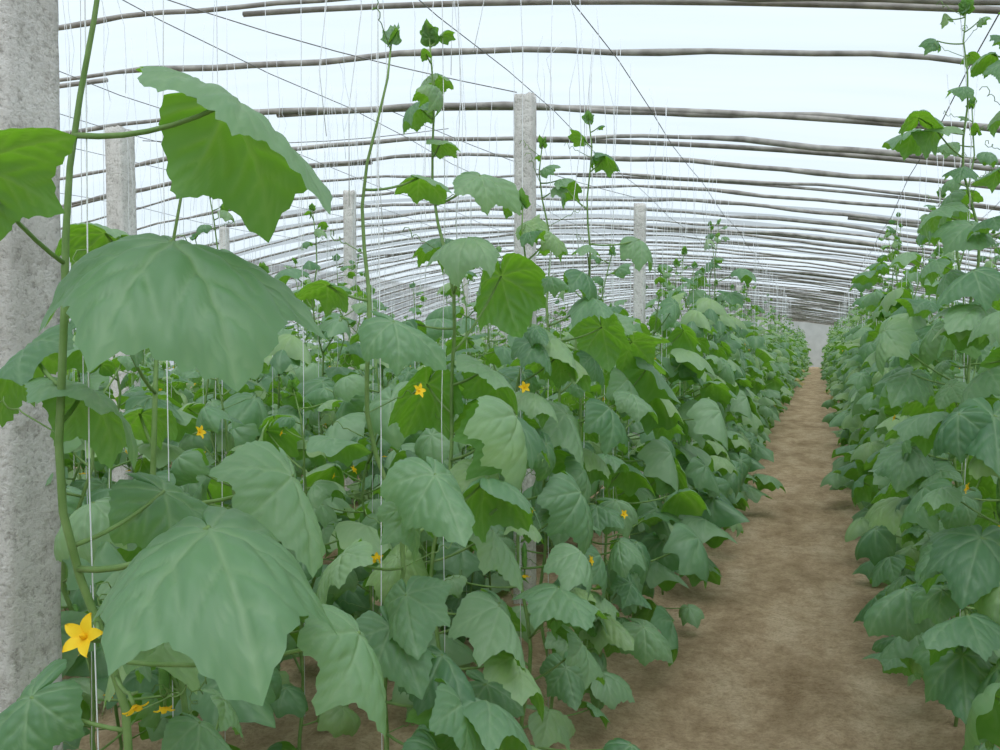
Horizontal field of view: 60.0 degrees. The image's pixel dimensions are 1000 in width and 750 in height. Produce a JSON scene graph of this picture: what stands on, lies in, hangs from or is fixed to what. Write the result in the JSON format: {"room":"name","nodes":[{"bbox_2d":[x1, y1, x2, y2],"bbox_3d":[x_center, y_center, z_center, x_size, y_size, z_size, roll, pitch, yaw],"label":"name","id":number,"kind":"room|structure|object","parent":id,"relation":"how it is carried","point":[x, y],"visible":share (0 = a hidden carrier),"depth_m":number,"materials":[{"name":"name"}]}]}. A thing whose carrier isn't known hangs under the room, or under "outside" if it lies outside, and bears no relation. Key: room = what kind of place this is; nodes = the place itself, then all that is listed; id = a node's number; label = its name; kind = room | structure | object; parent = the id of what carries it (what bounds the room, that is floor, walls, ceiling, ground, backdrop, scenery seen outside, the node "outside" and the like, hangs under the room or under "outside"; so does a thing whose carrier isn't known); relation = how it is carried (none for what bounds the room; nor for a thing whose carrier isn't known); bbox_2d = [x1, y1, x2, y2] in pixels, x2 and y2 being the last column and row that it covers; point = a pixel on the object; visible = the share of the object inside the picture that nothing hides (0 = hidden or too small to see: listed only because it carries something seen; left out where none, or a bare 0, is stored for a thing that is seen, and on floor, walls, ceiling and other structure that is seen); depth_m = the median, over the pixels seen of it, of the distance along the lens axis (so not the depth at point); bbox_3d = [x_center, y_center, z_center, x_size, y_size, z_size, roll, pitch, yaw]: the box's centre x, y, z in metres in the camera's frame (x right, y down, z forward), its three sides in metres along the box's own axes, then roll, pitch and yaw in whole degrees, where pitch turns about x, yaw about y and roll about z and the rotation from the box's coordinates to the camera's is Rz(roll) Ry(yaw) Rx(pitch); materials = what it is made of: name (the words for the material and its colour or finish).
{"room":"greenhouse","nodes":[
{"label":"greenhouse","id":0,"kind":"room"},
{"bbox_2d":[61,367,999,749],"bbox_3d":[2.112,0.361,27.489,31.000,0.114,59.000,1,2,20],"label":"ground","id":1,"kind":"structure","parent":0,"point":[774,660],"depth_m":3.65,"materials":[{"name":"soil"}]},
{"bbox_2d":[0,0,62,749],"bbox_3d":[-0.888,-0.106,1.570,0.177,2.802,0.131,1,2,21],"label":"concrete post","id":2,"kind":"object","parent":1,"relation":"on","point":[30,523],"visible":0.64,"depth_m":1.53,"materials":[{"name":"grey concrete"}]},
{"bbox_2d":[105,125,141,481],"bbox_3d":[-2.196,-0.130,5.069,0.154,2.606,0.133,1,2,23],"label":"concrete post","id":3,"kind":"object","parent":1,"relation":"on","point":[119,175],"visible":0.23,"depth_m":4.99,"materials":[{"name":"grey concrete"}]},
{"bbox_2d":[54,198,325,749],"bbox_3d":[-0.583,0.431,1.464,0.442,1.678,0.770,-2,3,-38],"label":"plant","id":4,"kind":"object","parent":1,"relation":"on","point":[264,482],"visible":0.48,"depth_m":1.38,"materials":[{"name":"green plant"}]},
{"bbox_2d":[0,0,386,749],"bbox_3d":[-0.378,0.275,1.113,0.546,2.014,0.584,1,2,20],"label":"plant","id":5,"kind":"object","parent":1,"relation":"on","point":[212,583],"visible":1,"depth_m":0.97,"materials":[{"name":"green plant"}]},
{"bbox_2d":[220,227,230,454],"bbox_3d":[-3.056,-0.317,9.644,0.091,2.660,0.091,1,2,19],"label":"concrete post","id":6,"kind":"object","parent":1,"relation":"on","point":[222,229],"visible":0.07,"depth_m":9.57,"materials":[{"name":"grey concrete"}]},
{"bbox_2d":[76,332,507,379],"bbox_3d":[0.422,-0.485,25.491,1.202,1.872,36.278,1,2,20],"label":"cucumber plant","id":7,"kind":"object","parent":1,"relation":"on","point":[476,332],"visible":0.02,"depth_m":15.39,"materials":[{"name":"green plant"}]},
{"bbox_2d":[61,196,591,749],"bbox_3d":[-0.410,0.183,4.613,0.868,1.960,5.728,1,2,20],"label":"cucumber plant","id":8,"kind":"object","parent":1,"relation":"on","point":[252,412],"visible":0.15,"depth_m":3.25,"materials":[{"name":"green plant"}]},
{"bbox_2d":[343,190,357,502],"bbox_3d":[-1.275,-0.238,7.391,0.092,2.660,0.092,1,2,16],"label":"concrete post","id":9,"kind":"object","parent":1,"relation":"on","point":[349,219],"visible":0.44,"depth_m":7.33,"materials":[{"name":"grey concrete"}]},
{"bbox_2d":[65,315,662,479],"bbox_3d":[3.396,-0.504,24.519,1.118,1.983,41.204,1,2,20],"label":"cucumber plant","id":10,"kind":"object","parent":1,"relation":"on","point":[102,472],"visible":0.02,"depth_m":9.27,"materials":[{"name":"green plant"}]},
{"bbox_2d":[61,248,670,591],"bbox_3d":[5.122,-0.536,23.833,1.094,2.098,44.208,1,2,20],"label":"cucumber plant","id":11,"kind":"object","parent":1,"relation":"on","point":[143,464],"visible":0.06,"depth_m":5.22,"materials":[{"name":"green plant"}]},
{"bbox_2d":[66,314,667,472],"bbox_3d":[2.434,-0.568,25.446,1.110,2.045,40.557,1,2,20],"label":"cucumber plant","id":12,"kind":"object","parent":1,"relation":"on","point":[333,355],"visible":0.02,"depth_m":11.95,"materials":[{"name":"green plant"}]},
{"bbox_2d":[66,315,667,467],"bbox_3d":[1.932,-0.552,26.031,1.122,1.928,39.351,1,2,20],"label":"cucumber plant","id":13,"kind":"object","parent":1,"relation":"on","point":[312,341],"visible":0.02,"depth_m":13.26,"materials":[{"name":"green plant"}]},
{"bbox_2d":[65,307,672,485],"bbox_3d":[4.068,-0.503,24.427,1.135,1.985,42.400,1,2,20],"label":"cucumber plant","id":14,"kind":"object","parent":1,"relation":"on","point":[187,395],"visible":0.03,"depth_m":6.28,"materials":[{"name":"green plant"}]},
{"bbox_2d":[61,233,754,703],"bbox_3d":[6.275,-0.517,25.015,1.254,1.976,48.191,1,2,20],"label":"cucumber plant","id":15,"kind":"object","parent":1,"relation":"on","point":[267,383],"visible":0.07,"depth_m":4.71,"materials":[{"name":"green plant"}]},
{"bbox_2d":[45,261,780,749],"bbox_3d":[7.683,-0.513,25.131,1.116,1.954,50.187,1,2,20],"label":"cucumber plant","id":16,"kind":"object","parent":1,"relation":"on","point":[323,482],"visible":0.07,"depth_m":2.56,"materials":[{"name":"green plant"}]},
{"bbox_2d":[295,0,541,749],"bbox_3d":[-0.200,0.266,1.794,0.568,1.986,0.544,0,2,4],"label":"plant","id":17,"kind":"object","parent":1,"relation":"on","point":[417,493],"visible":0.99,"depth_m":1.68,"materials":[{"name":"green plant"}]},
{"bbox_2d":[365,18,549,749],"bbox_3d":[-0.071,0.191,2.130,0.472,2.111,0.484,-1,2,-23],"label":"plant","id":18,"kind":"object","parent":1,"relation":"on","point":[502,442],"visible":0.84,"depth_m":2.12,"materials":[{"name":"green plant"}]},
{"bbox_2d":[463,277,468,316],"bbox_3d":[-0.639,-0.547,16.209,0.092,2.662,0.092,1,2,16],"label":"concrete post","id":19,"kind":"object","parent":1,"relation":"on","point":[466,291],"visible":0.19,"depth_m":16.14,"materials":[{"name":"grey concrete"}]},
{"bbox_2d":[513,92,535,603],"bbox_3d":[0.125,-0.096,4.322,0.098,2.591,0.098,1,2,19],"label":"concrete post","id":20,"kind":"object","parent":1,"relation":"on","point":[529,99],"visible":0.38,"depth_m":4.25,"materials":[{"name":"grey concrete"}]},
{"bbox_2d":[411,187,640,749],"bbox_3d":[0.129,0.354,2.450,0.717,1.764,0.557,-2,3,-42],"label":"plant","id":21,"kind":"object","parent":1,"relation":"on","point":[566,495],"visible":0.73,"depth_m":2.45,"materials":[{"name":"green plant"}]},
{"bbox_2d":[498,134,634,728],"bbox_3d":[0.160,0.225,2.741,0.478,2.001,0.604,1,2,17],"label":"plant","id":22,"kind":"object","parent":1,"relation":"on","point":[601,342],"visible":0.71,"depth_m":2.79,"materials":[{"name":"green plant"}]},
{"bbox_2d":[512,109,672,709],"bbox_3d":[0.328,0.134,3.071,0.698,2.160,0.619,0,2,-6],"label":"plant","id":23,"kind":"object","parent":1,"relation":"on","point":[640,638],"visible":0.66,"depth_m":3.08,"materials":[{"name":"green plant"}]},
{"bbox_2d":[632,203,645,473],"bbox_3d":[1.155,-0.161,7.192,0.092,2.519,0.092,1,2,21],"label":"concrete post","id":24,"kind":"object","parent":1,"relation":"on","point":[639,208],"visible":0.25,"depth_m":7.13,"materials":[{"name":"grey concrete"}]},
{"bbox_2d":[522,218,812,665],"bbox_3d":[8.670,-0.748,25.924,1.189,2.386,48.371,1,2,20],"label":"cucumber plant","id":25,"kind":"object","parent":1,"relation":"on","point":[734,405],"visible":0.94,"depth_m":4.55,"materials":[{"name":"green plant"}]},
{"bbox_2d":[736,285,741,319],"bbox_3d":[4.468,-0.448,16.251,0.102,2.462,0.102,1,2,21],"label":"concrete post","id":26,"kind":"object","parent":1,"relation":"on","point":[737,286],"visible":0.07,"depth_m":16.17,"materials":[{"name":"grey concrete"}]},
{"bbox_2d":[819,187,993,588],"bbox_3d":[10.110,-0.735,25.913,1.090,2.366,47.172,1,2,20],"label":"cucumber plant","id":27,"kind":"object","parent":1,"relation":"on","point":[864,415],"visible":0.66,"depth_m":6.01,"materials":[{"name":"green plant"}]},
{"bbox_2d":[853,220,999,622],"bbox_3d":[1.946,0.261,3.656,0.828,1.864,0.632,1,2,20],"label":"plant","id":28,"kind":"object","parent":1,"relation":"on","point":[889,568],"visible":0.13,"depth_m":3.77,"materials":[{"name":"green plant"}]},
{"bbox_2d":[860,230,999,498],"bbox_3d":[10.462,-0.768,25.175,1.211,2.487,48.470,1,2,20],"label":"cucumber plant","id":29,"kind":"object","parent":1,"relation":"on","point":[988,264],"visible":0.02,"depth_m":6.65,"materials":[{"name":"green plant"}]},
{"bbox_2d":[863,0,999,726],"bbox_3d":[1.540,-0.022,2.871,0.658,2.486,0.646,1,2,31],"label":"plant","id":30,"kind":"object","parent":1,"relation":"on","point":[908,469],"visible":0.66,"depth_m":2.93,"materials":[{"name":"green plant"}]},
{"bbox_2d":[863,12,999,749],"bbox_3d":[1.474,0.048,2.620,0.796,2.364,0.412,0,2,-2],"label":"plant","id":31,"kind":"object","parent":1,"relation":"on","point":[892,614],"visible":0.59,"depth_m":2.57,"materials":[{"name":"green plant"}]},
{"bbox_2d":[872,97,999,652],"bbox_3d":[1.751,0.078,3.333,0.559,2.253,0.433,0,2,13],"label":"plant","id":32,"kind":"object","parent":1,"relation":"on","point":[931,270],"visible":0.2,"depth_m":3.30,"materials":[{"name":"green plant"}]},
{"bbox_2d":[911,311,999,749],"bbox_3d":[1.333,0.261,2.205,0.502,1.967,0.622,1,2,23],"label":"plant","id":33,"kind":"object","parent":1,"relation":"on","point":[957,658],"visible":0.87,"depth_m":2.19,"materials":[{"name":"green plant"}]},
{"bbox_2d":[965,673,999,749],"bbox_3d":[1.254,0.229,1.752,0.634,2.063,0.571,-2,3,-37],"label":"plant","id":34,"kind":"object","parent":1,"relation":"on","point":[983,720],"visible":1,"depth_m":1.90,"materials":[{"name":"green plant"}]},
{"bbox_2d":[471,308,844,366],"bbox_3d":[11.432,-2.457,53.173,29.700,3.799,0.001,1,2,20],"label":"wall","id":35,"kind":"structure","parent":0,"point":[816,336],"depth_m":50.69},
{"bbox_3d":[1.600,-1.825,26.455,29.700,3.232,56.850,1,2,20],"label":"film","id":36,"kind":"object","parent":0,"visible":0},
{"bbox_2d":[58,0,999,332],"bbox_3d":[1.707,-1.798,26.608,29.420,3.250,55.343,1,2,20],"label":"bamboo poles","id":37,"kind":"object","parent":36,"relation":"attached to","point":[988,6],"visible":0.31,"depth_m":6.58,"materials":[{"name":"wood"}]},
{"bbox_2d":[59,0,998,330],"bbox_3d":[5.223,-1.861,24.933,13.575,1.085,55.500,1,2,20],"label":"wires","id":38,"kind":"object","parent":37,"relation":"attached to","point":[123,0],"visible":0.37,"depth_m":5.12,"materials":[{"name":"grey metal"}]},
{"bbox_2d":[62,0,991,749],"bbox_3d":[2.428,-0.691,14.326,11.722,2.780,27.810,1,2,20],"label":"strings","id":39,"kind":"object","parent":38,"relation":"hanging from","point":[377,53],"visible":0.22,"depth_m":4.07}
]}

